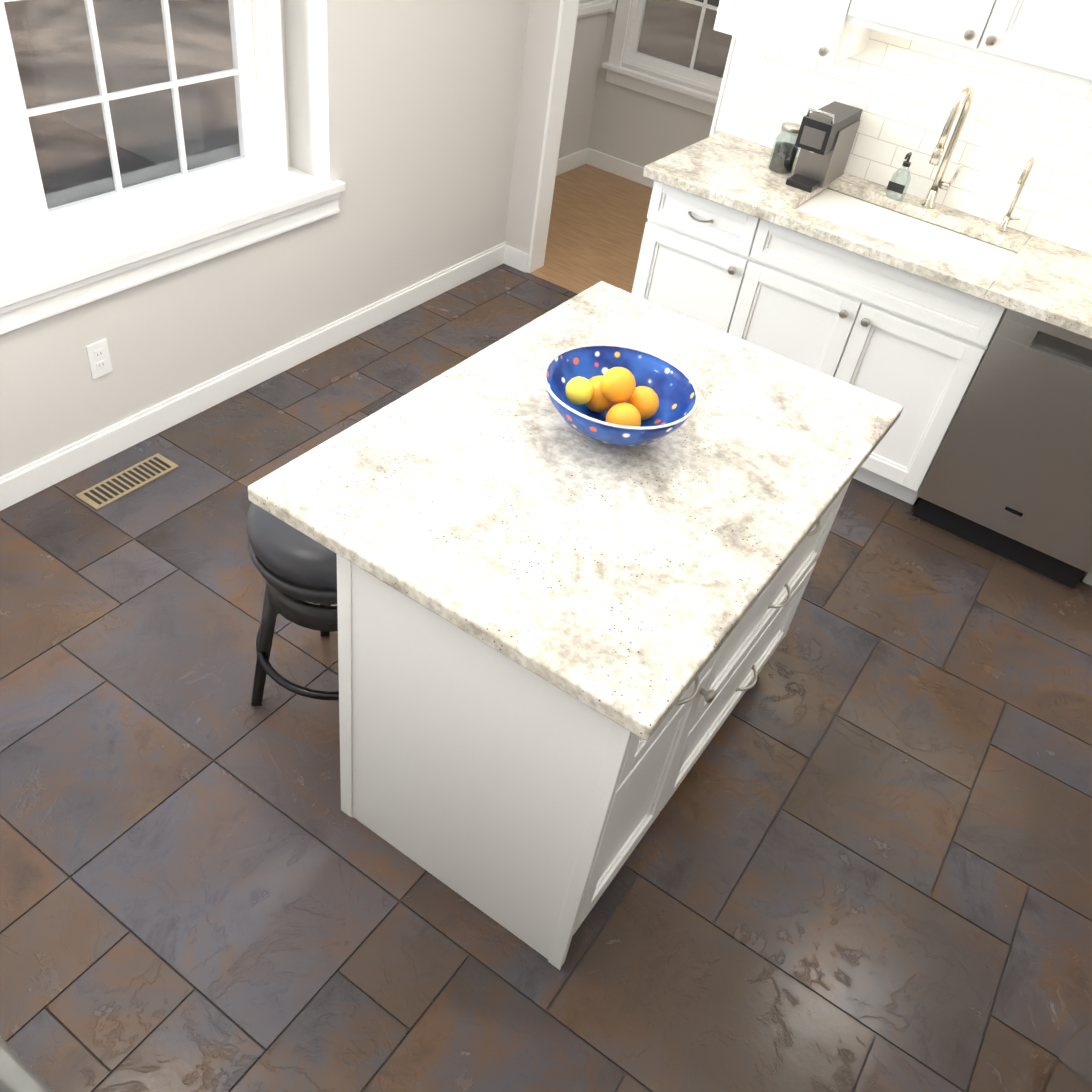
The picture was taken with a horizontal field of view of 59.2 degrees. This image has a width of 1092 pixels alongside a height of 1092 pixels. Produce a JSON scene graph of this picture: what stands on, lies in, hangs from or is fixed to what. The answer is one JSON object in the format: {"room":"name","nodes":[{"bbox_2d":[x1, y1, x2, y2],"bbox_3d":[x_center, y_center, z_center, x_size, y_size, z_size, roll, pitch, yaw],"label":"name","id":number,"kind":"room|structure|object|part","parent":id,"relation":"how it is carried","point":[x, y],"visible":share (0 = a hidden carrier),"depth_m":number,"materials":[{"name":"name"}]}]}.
{"room":"kitchen","nodes":[
{"label":"kitchen","id":0,"kind":"room"},
{"bbox_2d":[0,0,529,476],"bbox_3d":[-1.675,-1.118,2.195,0.270,2.555,5.670,29,44,21],"label":"wall","id":1,"kind":"structure","parent":0,"point":[398,118],"depth_m":3.39,"materials":[{"name":"white paint"}]},
{"bbox_2d":[86,339,112,378],"bbox_3d":[-1.419,-0.594,3.054,0.007,0.116,0.072,29,44,21],"label":"outlet","id":2,"kind":"object","parent":1,"relation":"attached to","point":[98,355],"visible":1,"depth_m":3.05,"materials":[{"name":"white plastic"}]},
{"bbox_2d":[0,166,345,334],"bbox_3d":[-1.512,-0.815,2.886,0.298,0.115,2.295,29,44,21],"label":"window sill","id":3,"kind":"structure","parent":1,"relation":"attached to","point":[54,275],"depth_m":3.06,"materials":[{"name":"white wood"}]},
{"bbox_2d":[0,242,515,510],"bbox_3d":[-1.220,-0.555,3.520,0.040,0.107,3.690,29,44,21],"label":"baseboard","id":4,"kind":"structure","parent":1,"relation":"attached to","point":[31,479],"depth_m":3.57,"materials":[{"name":"white wood"}]},
{"bbox_2d":[0,164,1091,1091],"bbox_3d":[0.129,0.362,2.852,4.550,0.066,7.120,29,44,21],"label":"floor","id":5,"kind":"structure","parent":0,"point":[858,859],"depth_m":2.37,"materials":[{"name":"tile"}]},
{"bbox_2d":[0,1036,54,1091],"bbox_3d":[-0.646,1.165,1.030,0.760,0.904,0.722,29,44,21],"label":"range","id":6,"kind":"object","parent":5,"relation":"on","point":[18,1073],"visible":1,"depth_m":1.13,"materials":[{"name":"silver metal"}]},
{"bbox_2d":[75,453,179,510],"bbox_3d":[-1.380,-0.217,3.176,0.105,0.005,0.320,29,44,21],"label":"floor vent","id":7,"kind":"object","parent":5,"relation":"in","point":[130,480],"depth_m":3.17,"materials":[{"name":"gold metal"}]},
{"bbox_2d":[247,503,338,705],"bbox_3d":[-0.530,0.149,2.425,0.406,0.650,0.406,29,44,21],"label":"bar stool","id":8,"kind":"object","parent":5,"relation":"on","point":[296,568],"visible":0.25,"depth_m":2.16,"materials":[{"name":"grey leather"}]},
{"bbox_3d":[-0.500,-0.028,2.272,0.398,0.180,0.398,29,44,21],"label":"seat","id":9,"kind":"part","parent":8,"relation":"part of","materials":[{"name":"grey leather"}]},
{"bbox_2d":[337,425,892,969],"bbox_3d":[0.172,0.174,2.360,0.680,0.875,1.220,29,44,21],"label":"kitchen island","id":10,"kind":"object","parent":5,"relation":"on","point":[524,803],"depth_m":1.96,"materials":[{"name":"white wood"}]},
{"bbox_2d":[248,281,902,744],"bbox_3d":[0.157,-0.216,2.102,0.890,0.038,1.296,29,44,21],"label":"island countertop","id":11,"kind":"structure","parent":10,"relation":"on","point":[610,576],"depth_m":1.90,"materials":[{"name":"white stone"}]},
{"bbox_2d":[543,344,699,445],"bbox_3d":[0.154,-0.311,2.061,0.336,0.156,0.336,29,44,21],"label":"fruit bowl","id":12,"kind":"object","parent":11,"relation":"on","point":[615,394],"visible":1,"depth_m":2.07,"materials":[{"name":"blue ceramic"}]},
{"bbox_2d":[632,180,775,339],"bbox_3d":[0.692,-1.045,3.873,0.490,0.875,0.601,29,44,21],"label":"base cabinet","id":13,"kind":"object","parent":5,"relation":"on","point":[699,260],"depth_m":3.56,"materials":[{"name":"white wood"}]},
{"bbox_2d":[744,228,1007,504],"bbox_3d":[1.177,-0.781,3.663,0.931,0.875,0.601,29,44,21],"label":"base cabinet","id":14,"kind":"object","parent":5,"relation":"on","point":[910,342],"depth_m":3.35,"materials":[{"name":"white wood"}]},
{"bbox_2d":[643,132,1091,339],"bbox_3d":[1.539,-0.947,3.220,2.470,0.038,0.632,29,44,21],"label":"countertop","id":15,"kind":"structure","parent":14,"relation":"on","point":[1047,281],"depth_m":3.30,"materials":[{"name":"white stone"}]},
{"bbox_2d":[768,122,803,174],"bbox_3d":[0.885,-1.464,3.535,0.096,0.160,0.094,29,44,21],"label":"jar","id":16,"kind":"object","parent":15,"relation":"on","point":[782,159],"depth_m":3.52,"materials":[{"name":"clear glass"}]},
{"bbox_2d":[764,100,863,191],"bbox_3d":[0.962,-1.486,3.493,0.222,0.267,0.310,29,44,21],"label":"coffee maker","id":17,"kind":"object","parent":15,"relation":"on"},
{"bbox_2d":[885,151,911,200],"bbox_3d":[1.283,-1.337,3.462,0.068,0.166,0.087,29,44,21],"label":"soap dispenser","id":18,"kind":"object","parent":15,"relation":"on","point":[895,187],"depth_m":3.48,"materials":[{"name":"clear glass"}]},
{"bbox_2d":[796,184,1019,275],"bbox_3d":[1.232,-1.014,3.411,0.754,0.212,0.443,29,44,21],"label":"sink","id":19,"kind":"object","parent":15,"relation":"in","point":[963,247],"depth_m":3.41,"materials":[{"name":"white ceramic"}]},
{"bbox_2d":[888,80,983,207],"bbox_3d":[1.330,-1.374,3.313,0.210,0.426,0.231,29,44,21],"label":"faucet","id":20,"kind":"object","parent":15,"relation":"on","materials":[{"name":"silver metal"}]},
{"bbox_2d":[996,152,1039,231],"bbox_3d":[1.618,-1.195,3.287,0.061,0.266,0.127,29,44,21],"label":"faucet","id":21,"kind":"object","parent":15,"relation":"on","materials":[{"name":"silver metal"}]},
{"bbox_2d":[912,312,1091,588],"bbox_3d":[1.817,-0.432,3.386,0.750,0.875,0.601,29,44,21],"label":"dishwasher","id":22,"kind":"object","parent":5,"relation":"on","point":[1012,479],"depth_m":3.22,"materials":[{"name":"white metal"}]},
{"bbox_2d":[1046,1019,1091,1091],"bbox_3d":[1.293,0.825,1.133,0.945,1.779,0.900,29,44,21],"label":"fridge","id":23,"kind":"object","parent":5,"relation":"on","point":[1072,1071],"visible":1,"depth_m":1.94,"materials":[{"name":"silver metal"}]},
{"bbox_2d":[558,0,609,158],"bbox_3d":[-0.054,-2.981,4.789,0.120,2.400,1.440,29,44,21],"label":"wall","id":24,"kind":"structure","parent":0,"point":[590,32],"depth_m":5.60,"materials":[{"name":"white paint"}]},
{"bbox_2d":[556,148,587,175],"bbox_3d":[-0.156,-2.080,5.503,0.014,0.095,1.410,29,44,21],"label":"baseboard","id":25,"kind":"structure","parent":24,"relation":"attached to","point":[579,158],"depth_m":5.87,"materials":[{"name":"white wood"}]},
{"bbox_2d":[577,0,613,18],"bbox_3d":[0.054,-3.251,4.460,0.050,1.540,1.380,29,44,21],"label":"crown molding","id":26,"kind":"structure","parent":24,"relation":"attached to","point":[591,8],"depth_m":5.31,"materials":[{"name":"white wood"}]},
{"bbox_2d":[590,0,718,166],"bbox_3d":[1.707,-2.645,4.749,3.340,2.400,0.120,29,44,21],"label":"wall","id":27,"kind":"structure","parent":0,"point":[602,114],"depth_m":5.69,"materials":[{"name":"white paint"}]},
{"bbox_2d":[612,0,617,12],"bbox_3d":[1.715,-2.927,4.413,3.100,1.540,0.050,29,44,21],"label":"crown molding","id":28,"kind":"structure","parent":27,"relation":"attached to","point":[615,1],"depth_m":5.43,"materials":[{"name":"white wood"}]},
{"bbox_2d":[588,148,653,187],"bbox_3d":[1.521,-1.748,5.452,3.100,0.095,0.014,29,44,21],"label":"baseboard","id":29,"kind":"structure","parent":27,"relation":"attached to","point":[600,160],"depth_m":5.91,"materials":[{"name":"white wood"}]},
{"bbox_2d":[602,0,731,115],"bbox_3d":[0.893,-3.165,4.973,1.060,1.680,0.120,29,44,21],"label":"window frames","id":30,"kind":"structure","parent":27,"relation":"in","point":[682,40],"depth_m":5.42,"materials":[{"name":"white wood"}]},
{"bbox_2d":[505,0,1031,253],"bbox_3d":[1.428,-1.556,3.435,4.790,2.400,0.120,29,44,21],"label":"wall","id":31,"kind":"structure","parent":0,"point":[539,49],"depth_m":4.31,"materials":[{"name":"white paint"}]},
{"bbox_2d":[527,0,735,272],"bbox_3d":[0.399,-1.966,3.990,0.800,2.030,0.128,29,44,21],"label":"door frame","id":32,"kind":"structure","parent":31,"relation":"attached to","point":[565,36],"depth_m":4.30,"materials":[{"name":"white wood"}]},
{"bbox_2d":[713,0,895,75],"bbox_3d":[0.954,-2.170,3.031,0.510,1.062,0.346,29,44,21],"label":"upper cabinet","id":33,"kind":"object","parent":31,"relation":"attached to","point":[834,35],"depth_m":3.23,"materials":[{"name":"white wood"}]},
{"bbox_2d":[868,0,1091,87],"bbox_3d":[1.475,-1.948,2.762,0.855,0.912,0.346,29,44,21],"label":"upper cabinet","id":34,"kind":"object","parent":31,"relation":"attached to","point":[1050,37],"depth_m":2.88,"materials":[{"name":"white wood"}]},
{"label":"outside","id":35,"kind":"structure","parent":0,"visible":0},
{"bbox_2d":[4,0,239,208],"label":"window","id":36,"kind":"structure","parent":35,"point":[117,104],"depth_m":6.27,"materials":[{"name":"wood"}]}
]}

